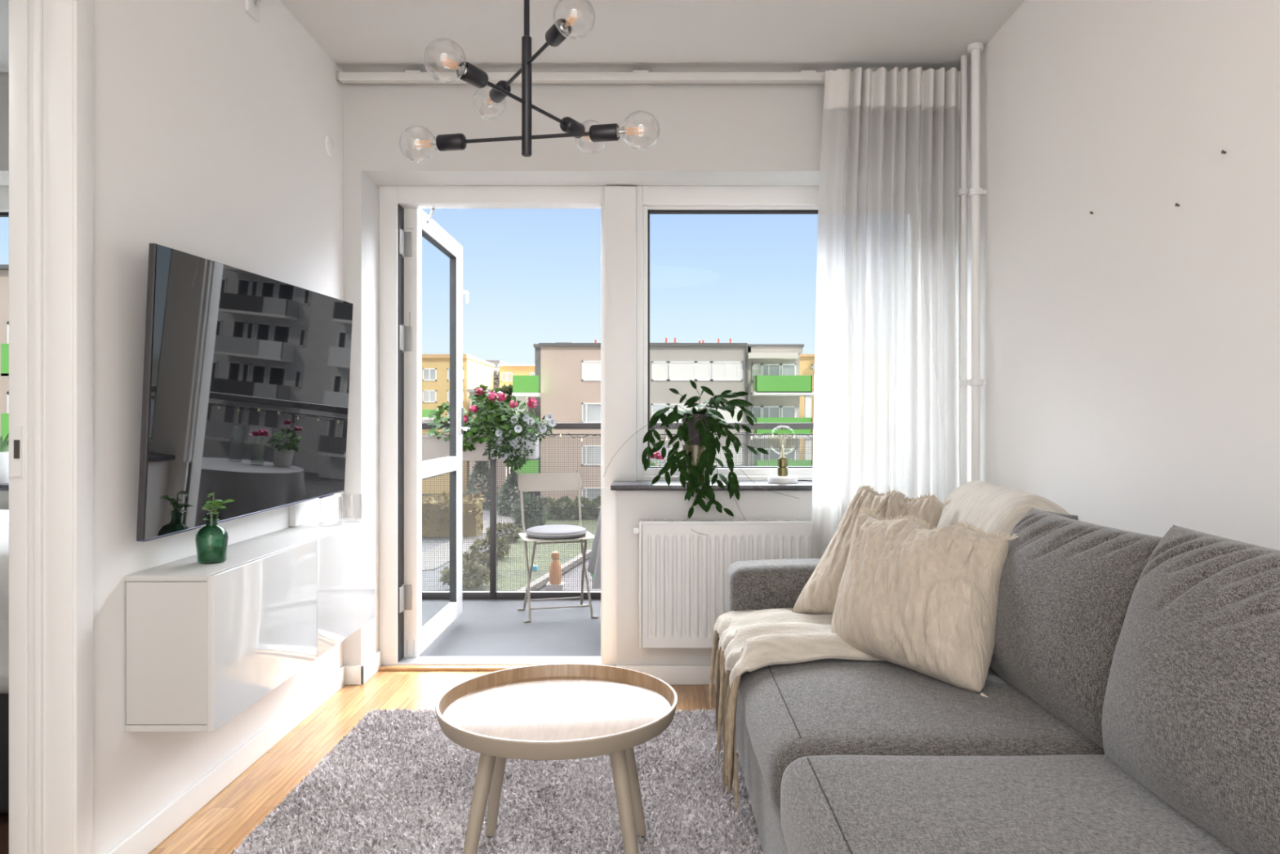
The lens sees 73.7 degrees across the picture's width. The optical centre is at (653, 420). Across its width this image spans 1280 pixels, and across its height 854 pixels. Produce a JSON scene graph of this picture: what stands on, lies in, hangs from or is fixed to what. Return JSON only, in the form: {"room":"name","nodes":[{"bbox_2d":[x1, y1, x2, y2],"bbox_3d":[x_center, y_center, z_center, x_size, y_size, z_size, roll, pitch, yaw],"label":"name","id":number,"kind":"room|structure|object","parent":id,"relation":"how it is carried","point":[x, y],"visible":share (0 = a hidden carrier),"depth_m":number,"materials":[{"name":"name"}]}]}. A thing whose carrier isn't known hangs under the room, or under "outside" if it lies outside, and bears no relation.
{"room":"living room","nodes":[
{"label":"living room","id":0,"kind":"room"},
{"bbox_2d":[0,71,8,509],"bbox_3d":[-2.792,-0.123,0.975,2.815,2.600,5.750,0,0,0],"label":"wall","id":1,"kind":"structure","parent":0,"point":[4,76],"depth_m":3.49,"materials":[{"name":"grey paint"}]},
{"bbox_2d":[0,186,8,490],"bbox_3d":[-2.825,-0.366,3.625,1.850,1.307,0.370,0,0,0],"label":"window","id":2,"kind":"structure","parent":1,"relation":"in","point":[4,190],"depth_m":3.71,"materials":[{"name":"white paint"}]},
{"bbox_2d":[0,432,8,483],"bbox_3d":[-2.720,0.125,3.565,0.259,0.272,0.196,0,0,0],"label":"aloe plant","id":3,"kind":"object","parent":2,"relation":"on","point":[4,445],"visible":0.48,"depth_m":3.52,"materials":[{"name":"green plant"}]},
{"bbox_2d":[93,0,343,853],"bbox_3d":[-1.321,-0.123,0.975,0.127,2.600,5.750,0,0,0],"label":"wall","id":4,"kind":"structure","parent":0,"point":[212,122],"depth_m":2.27,"materials":[{"name":"white paint"}]},
{"bbox_2d":[8,0,93,853],"bbox_3d":[-1.322,0.017,1.390,0.140,2.120,1.040,0,0,0],"label":"door frame","id":5,"kind":"structure","parent":4,"relation":"in","point":[51,42],"depth_m":1.85,"materials":[{"name":"white paint"}]},
{"bbox_2d":[105,665,345,853],"bbox_3d":[-1.259,1.038,2.678,0.012,0.078,1.616,0,0,0],"label":"baseboard","id":6,"kind":"structure","parent":4,"relation":"attached to","point":[157,828],"depth_m":2.48,"materials":[{"name":"white paint"}]},
{"bbox_2d":[136,243,353,542],"bbox_3d":[-1.207,-0.076,2.615,0.120,0.729,1.199,0,0,2],"label":"television","id":7,"kind":"object","parent":4,"relation":"attached to","point":[246,380],"visible":1,"depth_m":2.40,"materials":[{"name":"grey"}]},
{"bbox_2d":[124,518,375,731],"bbox_3d":[-1.158,0.572,2.634,0.214,0.401,1.188,0,0,0],"label":"media cabinet","id":8,"kind":"object","parent":4,"relation":"attached to","point":[206,642],"visible":0.99,"depth_m":2.20,"materials":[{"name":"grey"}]},
{"bbox_2d":[195,513,228,564],"bbox_3d":[-1.153,0.307,2.230,0.077,0.127,0.077,0,0,0],"label":"glass bottle","id":9,"kind":"object","parent":8,"relation":"on","point":[225,537],"visible":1,"depth_m":2.22,"materials":[{"name":"glass"}]},
{"bbox_2d":[201,493,235,559],"bbox_3d":[-1.141,0.276,2.231,0.089,0.172,0.043,0,0,0],"label":"leafy sprig","id":10,"kind":"object","parent":9,"relation":"in","point":[218,503],"visible":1,"depth_m":2.23,"materials":[{"name":"green"}]},
{"bbox_2d":[244,0,260,22],"bbox_3d":[-1.248,-1.331,2.680,0.034,0.126,0.080,0,0,0],"label":"wall box","id":11,"kind":"object","parent":4,"relation":"attached to","point":[251,6],"visible":1,"depth_m":2.68,"materials":[{"name":"white plastic"}]},
{"bbox_2d":[288,502,298,526],"bbox_3d":[-1.254,0.308,2.980,0.022,0.122,0.030,0,0,0],"label":"cover","id":12,"kind":"object","parent":4,"relation":"attached to","point":[293,508],"visible":0.54,"depth_m":2.96,"materials":[{"name":"white plastic"}]},
{"bbox_2d":[0,671,715,853],"bbox_3d":[-1.360,1.137,0.905,5.480,0.120,5.610,0,0,0],"label":"floor","id":13,"kind":"structure","parent":0,"point":[220,825],"depth_m":2.76,"materials":[{"name":"brown wood"}]},
{"bbox_2d":[0,509,8,813],"bbox_3d":[-2.660,0.695,2.830,2.120,0.704,1.220,0,0,0],"label":"bed","id":14,"kind":"object","parent":13,"relation":"on","point":[4,513],"visible":0.02,"depth_m":2.26,"materials":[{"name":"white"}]},
{"bbox_2d":[0,509,8,693],"bbox_3d":[-2.660,0.542,2.830,2.120,0.396,1.220,0,0,0],"label":"bedspread","id":15,"kind":"object","parent":14,"relation":"on","point":[4,513],"depth_m":2.24,"materials":[{"name":"white fabric"}]},
{"bbox_2d":[230,707,764,853],"bbox_3d":[-0.205,1.053,2.034,1.687,0.039,2.210,0,0,0],"label":"shag rug","id":16,"kind":"object","parent":13,"relation":"on","point":[394,784],"visible":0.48,"depth_m":2.37,"materials":[{"name":"carpet"}]},
{"bbox_2d":[435,663,677,853],"bbox_3d":[-0.222,0.853,2.000,0.560,0.408,0.560,0,0,0],"label":"coffee table","id":17,"kind":"object","parent":16,"relation":"on","point":[549,711],"visible":1,"depth_m":1.97,"materials":[{"name":"brown wood"}]},
{"bbox_2d":[435,663,677,759],"bbox_3d":[-0.222,0.670,2.000,0.560,0.043,0.560,0,0,0],"label":"tray","id":18,"kind":"object","parent":17,"relation":"on","point":[549,711],"depth_m":1.99,"materials":[{"name":"brown wood"}]},
{"bbox_2d":[726,507,1279,853],"bbox_3d":[0.737,0.639,1.490,1.027,0.877,2.880,0,0,0],"label":"sofa","id":19,"kind":"object","parent":13,"relation":"on","point":[1131,686],"visible":0.74,"depth_m":1.47,"materials":[{"name":"grey"}]},
{"bbox_2d":[709,480,1069,811],"bbox_3d":[0.672,0.585,2.431,0.989,0.791,0.661,0,0,0],"label":"throw blanket","id":20,"kind":"object","parent":19,"relation":"on","point":[748,640],"visible":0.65,"depth_m":2.32,"materials":[{"name":"fabric"}]},
{"bbox_2d":[791,484,951,614],"bbox_3d":[0.667,0.407,2.614,0.407,0.407,0.285,0,0,-31],"label":"throw pillow","id":21,"kind":"object","parent":20,"relation":"on","point":[819,595],"visible":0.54,"depth_m":2.59,"materials":[{"name":"beige fabric"}]},
{"bbox_2d":[737,658,1104,811],"bbox_3d":[0.641,0.702,2.185,0.837,0.181,1.100,0,0,0],"label":"seat cushion","id":22,"kind":"object","parent":19,"relation":"on","point":[791,712],"depth_m":1.79,"materials":[{"name":"fabric"}]},
{"bbox_2d":[831,506,1018,697],"bbox_3d":[0.670,0.435,2.143,0.290,0.391,0.471,0,0,-43],"label":"throw pillow","id":23,"kind":"object","parent":19,"relation":"on","point":[913,596],"visible":0.98,"depth_m":2.04,"materials":[{"name":"beige fabric"}]},
{"bbox_2d":[780,754,1239,853],"bbox_3d":[0.642,0.697,0.986,0.835,0.190,1.272,0,0,0],"label":"seat cushion","id":24,"kind":"object","parent":19,"relation":"on","point":[830,804],"depth_m":1.35,"materials":[{"name":"fabric"}]},
{"bbox_2d":[1047,511,1078,519],"bbox_3d":[0.994,0.437,2.430,0.273,0.399,0.600,0,0,0],"label":"cushion","id":25,"kind":"object","parent":19,"relation":"on","point":[1073,517],"depth_m":2.16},
{"bbox_2d":[989,507,1162,748],"bbox_3d":[0.939,0.439,1.885,0.293,0.427,0.644,0,0,0],"label":"cushion","id":26,"kind":"object","parent":19,"relation":"on","point":[1068,584],"depth_m":1.75,"materials":[{"name":"fabric"}]},
{"bbox_2d":[1102,524,1279,853],"bbox_3d":[0.939,0.426,1.245,0.327,0.452,0.782,0,0,0],"label":"cushion","id":27,"kind":"object","parent":19,"relation":"on","point":[1191,620],"depth_m":1.28,"materials":[{"name":"fabric"}]},
{"bbox_2d":[382,599,600,665],"bbox_3d":[0.700,1.202,4.620,5.200,0.190,1.600,0,0,0],"label":"floor","id":28,"kind":"structure","parent":0,"point":[484,627],"depth_m":4.53,"materials":[{"name":"concrete"}]},
{"bbox_2d":[517,470,598,622],"bbox_3d":[-0.567,0.708,4.944,0.419,0.806,0.482,0,0,-15],"label":"folding chair","id":29,"kind":"object","parent":28,"relation":"on","point":[547,482],"visible":0.91,"depth_m":5.04,"materials":[{"name":"grey metal"}]},
{"bbox_2d":[525,524,586,539],"bbox_3d":[-0.552,0.633,4.869,0.351,0.048,0.351,0,0,0],"label":"seat cushion","id":30,"kind":"object","parent":29,"relation":"on","point":[544,531],"visible":1,"depth_m":4.75,"materials":[{"name":"grey fabric"}]},
{"bbox_2d":[422,422,813,599],"bbox_3d":[0.675,0.561,4.595,5.150,1.092,1.470,0,0,0],"label":"balcony railing","id":31,"kind":"object","parent":28,"relation":"on","point":[493,593],"visible":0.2,"depth_m":5.30,"materials":[{"name":"grey"}]},
{"bbox_2d":[422,434,493,460],"bbox_3d":[-1.252,0.165,5.175,0.555,0.155,0.186,0,0,0],"label":"planter box","id":32,"kind":"object","parent":31,"relation":"hanging from","point":[433,448],"visible":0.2,"depth_m":5.10,"materials":[{"name":"white"}]},
{"bbox_2d":[426,384,537,451],"bbox_3d":[-1.017,-0.010,5.116,0.678,0.418,0.324,0,0,3],"label":"flowering plant","id":33,"kind":"object","parent":32,"relation":"in","point":[485,412],"visible":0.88,"depth_m":5.05,"materials":[{"name":"green plant"}]},
{"bbox_2d":[490,434,539,458],"bbox_3d":[-0.838,0.160,5.180,0.275,0.145,0.160,0,0,0],"label":"planter pot","id":34,"kind":"object","parent":31,"relation":"attached to","point":[535,454],"visible":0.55,"depth_m":5.10,"materials":[{"name":"grey"}]},
{"bbox_2d":[482,413,557,471],"bbox_3d":[-0.786,0.127,5.067,0.449,0.349,0.324,0,0,-21],"label":"petunia","id":35,"kind":"object","parent":34,"relation":"in","point":[550,421],"visible":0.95,"depth_m":5.00,"materials":[{"name":"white plant"}]},
{"bbox_2d":[493,437,502,444],"bbox_3d":[-0.906,0.118,4.996,0.038,0.045,0.039,0,0,36],"label":"flower","id":36,"kind":"object","parent":35,"relation":"on","point":[499,440],"depth_m":4.99,"materials":[{"name":"grey plant"}]},
{"bbox_2d":[495,428,502,436],"bbox_3d":[-0.901,0.072,5.000,0.039,0.046,0.037,0,0,-33],"label":"flower","id":37,"kind":"object","parent":35,"relation":"on","point":[498,433],"depth_m":5.00,"materials":[{"name":"grey plant"}]},
{"bbox_2d":[499,452,507,459],"bbox_3d":[-0.873,0.208,4.983,0.037,0.043,0.038,0,0,12],"label":"flower","id":38,"kind":"object","parent":35,"relation":"on","point":[504,455],"depth_m":4.98,"materials":[{"name":"grey plant"}]},
{"bbox_2d":[508,439,516,446],"bbox_3d":[-0.826,0.132,5.030,0.047,0.047,0.033,0,0,0],"label":"flower","id":39,"kind":"object","parent":35,"relation":"on","point":[514,442],"depth_m":5.02,"materials":[{"name":"grey plant"}]},
{"bbox_2d":[510,415,517,423],"bbox_3d":[-0.810,-0.005,4.997,0.039,0.046,0.037,0,0,-37],"label":"flower","id":40,"kind":"object","parent":35,"relation":"on","point":[514,416],"depth_m":5.00,"materials":[{"name":"grey plant"}]},
{"bbox_2d":[514,424,522,432],"bbox_3d":[-0.788,0.050,4.994,0.047,0.047,0.032,0,0,0],"label":"flower","id":41,"kind":"object","parent":35,"relation":"on","point":[520,430],"depth_m":4.98,"materials":[{"name":"grey plant"}]},
{"bbox_2d":[521,445,528,453],"bbox_3d":[-0.749,0.172,4.974,0.037,0.047,0.039,0,0,-43],"label":"flower","id":42,"kind":"object","parent":35,"relation":"on","point":[524,448],"depth_m":4.97,"materials":[{"name":"grey plant"}]},
{"bbox_2d":[522,413,528,422],"bbox_3d":[-0.745,-0.014,5.020,0.039,0.046,0.037,0,0,-24],"label":"flower","id":43,"kind":"object","parent":35,"relation":"on","point":[526,417],"depth_m":5.02,"materials":[{"name":"grey plant"}]},
{"bbox_2d":[526,417,534,425],"bbox_3d":[-0.722,0.004,5.002,0.039,0.046,0.038,0,0,27],"label":"flower","id":44,"kind":"object","parent":35,"relation":"on","point":[530,420],"depth_m":5.01,"materials":[{"name":"grey plant"}]},
{"bbox_2d":[539,425,546,432],"bbox_3d":[-0.642,0.050,4.981,0.042,0.047,0.038,0,0,0],"label":"flower","id":45,"kind":"object","parent":35,"relation":"on","point":[543,428],"depth_m":4.98,"materials":[{"name":"grey plant"}]},
{"bbox_2d":[545,413,552,421],"bbox_3d":[-0.607,-0.018,5.017,0.039,0.047,0.037,0,0,-30],"label":"flower","id":46,"kind":"object","parent":35,"relation":"on","point":[548,417],"depth_m":5.02,"materials":[{"name":"grey plant"}]},
{"bbox_2d":[548,418,556,426],"bbox_3d":[-0.589,0.014,4.997,0.047,0.047,0.032,0,0,0],"label":"flower","id":47,"kind":"object","parent":35,"relation":"on","point":[550,420],"depth_m":4.99,"materials":[{"name":"grey plant"}]},
{"bbox_2d":[544,433,600,441],"bbox_3d":[-0.496,0.106,5.262,0.342,0.045,0.022,0,0,0],"label":"string lights","id":48,"kind":"object","parent":31,"relation":"hanging from","point":[558,433],"depth_m":5.26,"materials":[{"name":"black metal"}]},
{"bbox_2d":[733,431,813,439],"bbox_3d":[0.740,0.093,5.262,0.482,0.040,0.022,0,0,0],"label":"string lights","id":49,"kind":"object","parent":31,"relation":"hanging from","point":[793,435],"depth_m":5.26,"materials":[{"name":"black metal"}]},
{"bbox_2d":[0,0,1025,71],"bbox_3d":[-1.360,-1.548,0.965,5.480,0.250,5.730,0,0,0],"label":"ceiling","id":50,"kind":"structure","parent":0,"point":[357,35],"depth_m":3.13,"materials":[{"name":"white paint"}]},
{"bbox_2d":[399,0,659,163],"bbox_3d":[-0.326,-1.052,2.200,0.684,0.742,0.617,0,0,0],"label":"chandelier","id":51,"kind":"object","parent":50,"relation":"hanging from","point":[561,29],"visible":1,"depth_m":2.19,"materials":[{"name":"black metal"}]},
{"bbox_2d":[435,133,466,151],"bbox_3d":[-0.527,-0.729,2.236,0.073,0.042,0.042,0,0,10],"label":"socket","id":52,"kind":"object","parent":51,"relation":"attached to","point":[458,141],"depth_m":2.22,"materials":[{"name":"black metal"}]},
{"bbox_2d":[456,61,488,88],"bbox_3d":[-0.426,-0.817,2.022,0.042,0.042,0.073,0,0,29],"label":"socket","id":53,"kind":"object","parent":51,"relation":"attached to","point":[473,75],"depth_m":2.00,"materials":[{"name":"black metal"}]},
{"bbox_2d":[488,80,511,102],"bbox_3d":[-0.426,-0.917,2.378,0.042,0.042,0.073,0,0,-29],"label":"socket","id":54,"kind":"object","parent":51,"relation":"attached to","point":[496,96],"depth_m":2.36,"materials":[{"name":"black metal"}]},
{"bbox_2d":[545,18,571,46],"bbox_3d":[-0.226,-0.917,2.022,0.042,0.042,0.073,0,0,-29],"label":"socket","id":55,"kind":"object","parent":51,"relation":"attached to","point":[553,37],"depth_m":2.00,"materials":[{"name":"black metal"}]},
{"bbox_2d":[560,116,585,137],"bbox_3d":[-0.226,-0.817,2.378,0.042,0.042,0.073,0,0,29],"label":"socket","id":56,"kind":"object","parent":51,"relation":"attached to","point":[567,124],"depth_m":2.35,"materials":[{"name":"black metal"}]},
{"bbox_2d":[588,123,619,142],"bbox_3d":[-0.125,-0.729,2.163,0.073,0.042,0.042,0,0,10],"label":"socket","id":57,"kind":"object","parent":51,"relation":"attached to","point":[598,132],"depth_m":2.15,"materials":[{"name":"black metal"}]},
{"bbox_2d":[343,83,960,665],"bbox_3d":[-0.003,-0.173,3.668,2.525,2.500,0.364,0,0,0],"label":"wall","id":58,"kind":"structure","parent":0,"point":[711,134],"depth_m":3.49,"materials":[{"name":"white paint"}]},
{"bbox_2d":[378,665,616,671],"bbox_3d":[-0.665,1.070,3.688,1.030,0.014,0.045,0,0,0],"label":"trim","id":59,"kind":"structure","parent":58,"relation":"attached to","point":[383,668],"depth_m":3.67,"materials":[{"name":"brown wood"}]},
{"bbox_2d":[379,186,616,665],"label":"door","id":60,"kind":"structure","parent":58,"relation":"in","point":[403,224],"depth_m":3.73,"materials":[{"name":"white paint"}]},
{"bbox_2d":[345,650,715,684],"bbox_3d":[-0.003,1.038,3.590,2.525,0.078,0.231,0,0,0],"label":"baseboard","id":61,"kind":"structure","parent":58,"relation":"attached to","point":[354,674],"depth_m":3.47,"materials":[{"name":"white paint"}]},
{"bbox_2d":[336,70,945,84],"bbox_3d":[-0.018,-1.376,3.442,2.487,0.042,0.088,0,0,0],"label":"rail","id":62,"kind":"object","parent":58,"relation":"attached to","point":[408,76],"visible":0.6,"depth_m":3.40,"materials":[{"name":"silver metal"}]},
{"bbox_2d":[811,66,960,558],"bbox_3d":[0.912,-0.174,3.344,0.602,2.402,0.120,0,0,0],"label":"curtain","id":63,"kind":"object","parent":62,"relation":"hanging from","point":[886,408],"visible":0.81,"depth_m":3.33,"materials":[{"name":"white fabric"}]},
{"bbox_2d":[604,186,818,490],"bbox_3d":[0.494,-0.366,3.625,1.412,1.307,0.370,0,0,0],"label":"window","id":64,"kind":"structure","parent":58,"relation":"in","point":[628,210],"depth_m":3.69,"materials":[{"name":"white paint"}]},
{"bbox_2d":[682,444,706,483],"bbox_3d":[0.178,0.181,3.559,0.110,0.158,0.112,0,0,0],"label":"glass jar","id":65,"kind":"object","parent":64,"relation":"on","point":[684,446],"visible":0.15,"depth_m":3.52,"materials":[{"name":"clear glass"}]},
{"bbox_2d":[603,379,798,535],"bbox_3d":[0.191,0.143,3.517,0.781,0.619,0.315,0,0,0],"label":"plant","id":66,"kind":"object","parent":65,"relation":"on","point":[697,424],"visible":1,"depth_m":3.46,"materials":[{"name":"green plant"}]},
{"bbox_2d":[768,433,812,483],"bbox_3d":[0.633,0.141,3.580,0.303,0.240,0.124,0,0,0],"label":"globe lamp","id":67,"kind":"object","parent":64,"relation":"on","point":[782,477],"visible":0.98,"depth_m":3.56,"materials":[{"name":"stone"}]},
{"bbox_2d":[777,457,787,476],"bbox_3d":[0.543,0.196,3.580,0.042,0.078,0.042,0,0,0],"label":"socket","id":68,"kind":"object","parent":67,"relation":"attached to","point":[782,461],"depth_m":3.56,"materials":[{"name":"gold metal"}]},
{"bbox_2d":[633,519,812,648],"bbox_3d":[0.492,0.649,3.421,1.140,0.501,0.099,0,0,0],"label":"radiator","id":69,"kind":"object","parent":58,"relation":"attached to","point":[682,571],"visible":0.5,"depth_m":3.38,"materials":[{"name":"white metal"}]},
{"bbox_2d":[641,519,812,524],"bbox_3d":[0.503,0.405,3.417,1.103,0.012,0.091,0,0,0],"label":"grille","id":70,"kind":"object","parent":69,"relation":"attached to","point":[643,521],"depth_m":3.37,"materials":[{"name":"white metal"}]},
{"bbox_2d":[967,0,1279,550],"bbox_3d":[1.320,-0.123,0.975,0.120,2.600,5.750,0,0,0],"label":"wall","id":71,"kind":"structure","parent":0,"point":[1130,348],"depth_m":2.25,"materials":[{"name":"white paint"}]},
{"bbox_2d":[958,54,969,484],"bbox_3d":[1.227,-0.173,3.335,0.066,2.500,0.042,0,0,0],"label":"pipe","id":72,"kind":"object","parent":71,"relation":"attached to","point":[963,191],"visible":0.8,"depth_m":3.32,"materials":[{"name":"metal"}]},
{"bbox_2d":[967,42,986,480],"bbox_3d":[1.227,-0.173,3.235,0.066,2.500,0.056,0,0,0],"label":"pipe","id":73,"kind":"object","parent":71,"relation":"attached to","point":[975,49],"visible":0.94,"depth_m":3.22,"materials":[{"name":"metal"}]},
{"bbox_3d":[0.080,0.744,4.600,0.680,0.726,0.680,0,0,0],"label":"round table","id":74,"kind":"object","parent":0,"visible":0},
{"bbox_2d":[586,507,600,588],"bbox_3d":[0.095,0.623,4.587,0.916,0.492,0.882,0,0,0],"label":"tablecloth","id":75,"kind":"object","parent":74,"relation":"on","point":[594,563],"visible":0.02,"depth_m":4.62,"materials":[{"name":"fabric"}]},
{"bbox_2d":[649,460,656,466],"bbox_3d":[-0.076,0.241,4.807,0.182,0.267,0.178,0,0,24],"label":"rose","id":76,"kind":"object","parent":75,"relation":"on","point":[651,462],"visible":0.03,"depth_m":4.78,"materials":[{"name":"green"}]},
{"bbox_3d":[0.020,0.315,4.720,0.071,0.120,0.071,0,0,0],"label":"glass vase","id":77,"kind":"object","parent":75,"relation":"on","visible":0},
{"bbox_2d":[649,451,662,466],"bbox_3d":[0.019,0.265,4.713,0.103,0.185,0.102,0,0,-45],"label":"roses","id":78,"kind":"object","parent":77,"relation":"in","point":[658,455],"visible":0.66,"depth_m":4.71,"materials":[{"name":"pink plant"}]},
{"label":"outside","id":79,"kind":"structure","parent":0,"visible":0},
{"bbox_2d":[422,494,599,590],"bbox_3d":[0.000,6.427,82.000,180.000,0.500,156.000,0,0,0],"label":"ground","id":80,"kind":"structure","parent":79,"point":[485,511],"depth_m":36.78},
{"bbox_2d":[0,264,8,449],"bbox_3d":[-27.050,0.375,34.350,13.900,11.604,11.300,0,0,0],"label":"apartment building","id":81,"kind":"structure","parent":80,"relation":"on","point":[4,268],"depth_m":30.00,"materials":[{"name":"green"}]},
{"bbox_2d":[422,491,485,536],"bbox_3d":[-13.336,5.019,45.812,8.654,2.316,2.487,0,0,0],"label":"hedge","id":82,"kind":"object","parent":80,"relation":"on","point":[429,498],"visible":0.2,"depth_m":45.11,"materials":[{"name":"green plant"}]},
{"bbox_2d":[422,354,493,493],"bbox_3d":[-19.145,0.307,77.300,7.004,11.741,13.400,0,0,0],"label":"apartment building","id":83,"kind":"structure","parent":80,"relation":"on","point":[476,371],"depth_m":71.99,"materials":[{"name":"yellow"}]},
{"bbox_2d":[437,560,489,588],"bbox_3d":[-6.880,5.682,31.178,2.006,1.155,1.545,0,0,0],"label":"shrub","id":84,"kind":"object","parent":80,"relation":"on","point":[470,566],"visible":0.38,"depth_m":30.94,"materials":[{"name":"green plant"}]},
{"bbox_2d":[422,503,514,569],"bbox_3d":[-9.684,6.167,48.615,2.620,0.060,28.657,0,0,1],"label":"path","id":85,"kind":"structure","parent":80,"relation":"on","point":[499,518],"depth_m":40.20,"materials":[{"name":"grey"}]},
{"bbox_2d":[462,551,497,577],"bbox_3d":[-7.010,5.683,33.452,1.891,1.190,1.536,0,0,0],"label":"shrub","id":86,"kind":"object","parent":80,"relation":"on","point":[470,559],"visible":0.23,"depth_m":33.27,"materials":[{"name":"green plant"}]},
{"bbox_2d":[464,461,498,508],"bbox_3d":[-12.069,4.498,60.138,2.636,4.563,2.543,0,0,0],"label":"conifer","id":87,"kind":"object","parent":80,"relation":"on","point":[478,463],"visible":0.43,"depth_m":59.76,"materials":[{"name":"green plant"}]},
{"bbox_2d":[466,389,511,495],"bbox_3d":[-13.523,1.816,73.700,3.245,8.722,8.600,0,0,0],"label":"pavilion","id":88,"kind":"object","parent":80,"relation":"on","point":[471,392],"visible":0.06,"depth_m":70.00,"materials":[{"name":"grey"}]},
{"bbox_2d":[468,537,511,559],"bbox_3d":[-7.203,5.686,37.747,1.995,1.174,1.540,0,0,0],"label":"shrub","id":89,"kind":"object","parent":80,"relation":"on","point":[499,540],"visible":0.41,"depth_m":37.51,"materials":[{"name":"green plant"}]},
{"bbox_2d":[493,370,499,389],"bbox_3d":[-19.155,-0.058,103.968,3.500,12.299,2.859,0,0,0],"label":"tree","id":90,"kind":"object","parent":80,"relation":"on","point":[496,375],"visible":0.23,"depth_m":103.23,"materials":[{"name":"brown plant"}]},
{"bbox_2d":[484,360,511,385],"bbox_3d":[-23.836,-1.275,124.350,4.691,14.904,9.300,0,0,0],"label":"house","id":91,"kind":"structure","parent":80,"relation":"on","point":[496,362],"depth_m":120.01,"materials":[{"name":"white"}]},
{"bbox_2d":[484,522,523,542],"bbox_3d":[-7.494,5.663,43.003,1.973,1.180,1.432,0,0,0],"label":"shrub","id":92,"kind":"object","parent":80,"relation":"on","point":[499,524],"visible":0.42,"depth_m":42.78,"materials":[{"name":"green plant"}]},
{"bbox_2d":[496,382,512,498],"bbox_3d":[-11.215,1.590,65.957,2.465,9.004,2.177,0,0,0],"label":"tree","id":93,"kind":"object","parent":80,"relation":"on","point":[505,389],"visible":0.33,"depth_m":65.57,"materials":[{"name":"green plant"}]},
{"bbox_2d":[497,469,528,515],"bbox_3d":[-9.148,4.909,55.682,2.543,3.497,2.428,0,0,0],"label":"conifer","id":94,"kind":"object","parent":80,"relation":"on","point":[506,483],"visible":0.39,"depth_m":55.28,"materials":[{"name":"green plant"}]},
{"bbox_2d":[497,364,534,387],"bbox_3d":[-13.136,0.152,89.950,4.636,12.050,11.100,0,0,0],"label":"house","id":95,"kind":"structure","parent":80,"relation":"on","point":[506,371],"depth_m":84.99,"materials":[{"name":"yellow"}]},
{"bbox_2d":[511,375,540,506],"bbox_3d":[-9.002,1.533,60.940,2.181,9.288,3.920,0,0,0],"label":"apartment building","id":96,"kind":"structure","parent":80,"relation":"on","point":[524,387],"depth_m":58.98,"materials":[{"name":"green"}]},
{"bbox_2d":[509,493,549,528],"bbox_3d":[-7.078,5.359,48.539,2.335,2.530,2.264,0,0,0],"label":"shrub","id":97,"kind":"object","parent":80,"relation":"on","point":[526,498],"visible":0.5,"depth_m":48.05,"materials":[{"name":"green plant"}]},
{"bbox_2d":[462,516,597,590],"bbox_3d":[2.583,6.147,41.015,20.960,0.100,29.358,0,0,0],"label":"lawn","id":98,"kind":"structure","parent":80,"relation":"on","point":[554,519],"depth_m":38.26,"materials":[{"name":"plant"}]},
{"bbox_2d":[570,496,593,519],"bbox_3d":[-4.448,5.458,53.116,1.490,1.558,1.860,0,0,0],"label":"shrub","id":99,"kind":"object","parent":98,"relation":"on","point":[582,499],"visible":0.58,"depth_m":52.70,"materials":[{"name":"green plant"}]},
{"bbox_2d":[532,564,537,569],"bbox_3d":[-4.800,6.037,34.667,0.220,0.280,0.200,0,0,0],"label":"block","id":100,"kind":"object","parent":80,"relation":"on","point":[534,567],"visible":0.41,"depth_m":34.57,"materials":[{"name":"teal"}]},
{"bbox_2d":[540,496,555,519],"bbox_3d":[-6.655,5.489,53.093,1.559,1.570,1.822,0,0,0],"label":"shrub","id":101,"kind":"object","parent":80,"relation":"on","point":[546,499],"visible":0.41,"depth_m":52.85,"materials":[{"name":"green plant"}]},
{"bbox_2d":[551,496,573,519],"bbox_3d":[-5.571,5.452,53.077,1.543,1.639,1.850,0,0,0],"label":"shrub","id":102,"kind":"object","parent":80,"relation":"on","point":[566,499],"visible":0.62,"depth_m":52.74,"materials":[{"name":"green plant"}]},
{"bbox_2d":[544,560,600,590],"bbox_3d":[3.704,6.162,34.800,14.068,0.070,16.868,0,0,8],"label":"yard","id":103,"kind":"structure","parent":80,"relation":"on","point":[566,580],"depth_m":32.74,"materials":[{"name":"plant"}]},
{"bbox_2d":[518,550,590,590],"bbox_3d":[0.133,5.984,36.750,17.941,0.215,7.145,0,0,-38],"label":"kerb","id":104,"kind":"object","parent":103,"relation":"on","point":[588,552],"visible":0.07,"depth_m":32.93,"materials":[{"name":"concrete"}]},
{"bbox_2d":[546,551,564,590],"bbox_3d":[-3.522,5.437,30.745,0.600,1.480,0.600,0,0,0],"label":"tower","id":105,"kind":"structure","parent":103,"relation":"on","point":[554,553],"depth_m":30.57,"materials":[{"name":"brown"}]},
{"bbox_2d":[591,496,600,518],"bbox_3d":[-3.346,5.448,53.093,1.532,1.612,1.938,0,0,0],"label":"shrub","id":106,"kind":"object","parent":80,"relation":"on","point":[594,504],"visible":0.27,"depth_m":52.66,"materials":[{"name":"green plant"}]},
{"bbox_2d":[533,337,813,508],"bbox_3d":[1.110,0.231,64.800,19.803,12.189,12.400,0,0,0],"label":"apartment building","id":107,"kind":"structure","parent":80,"relation":"on","point":[569,373],"depth_m":60.01,"materials":[{"name":"grey"}]},
{"bbox_2d":[800,354,814,458],"bbox_3d":[15.782,0.384,74.800,7.636,11.586,10.400,0,0,0],"label":"building","id":108,"kind":"structure","parent":80,"relation":"on","point":[806,361],"depth_m":70.00,"materials":[{"name":"yellow"}]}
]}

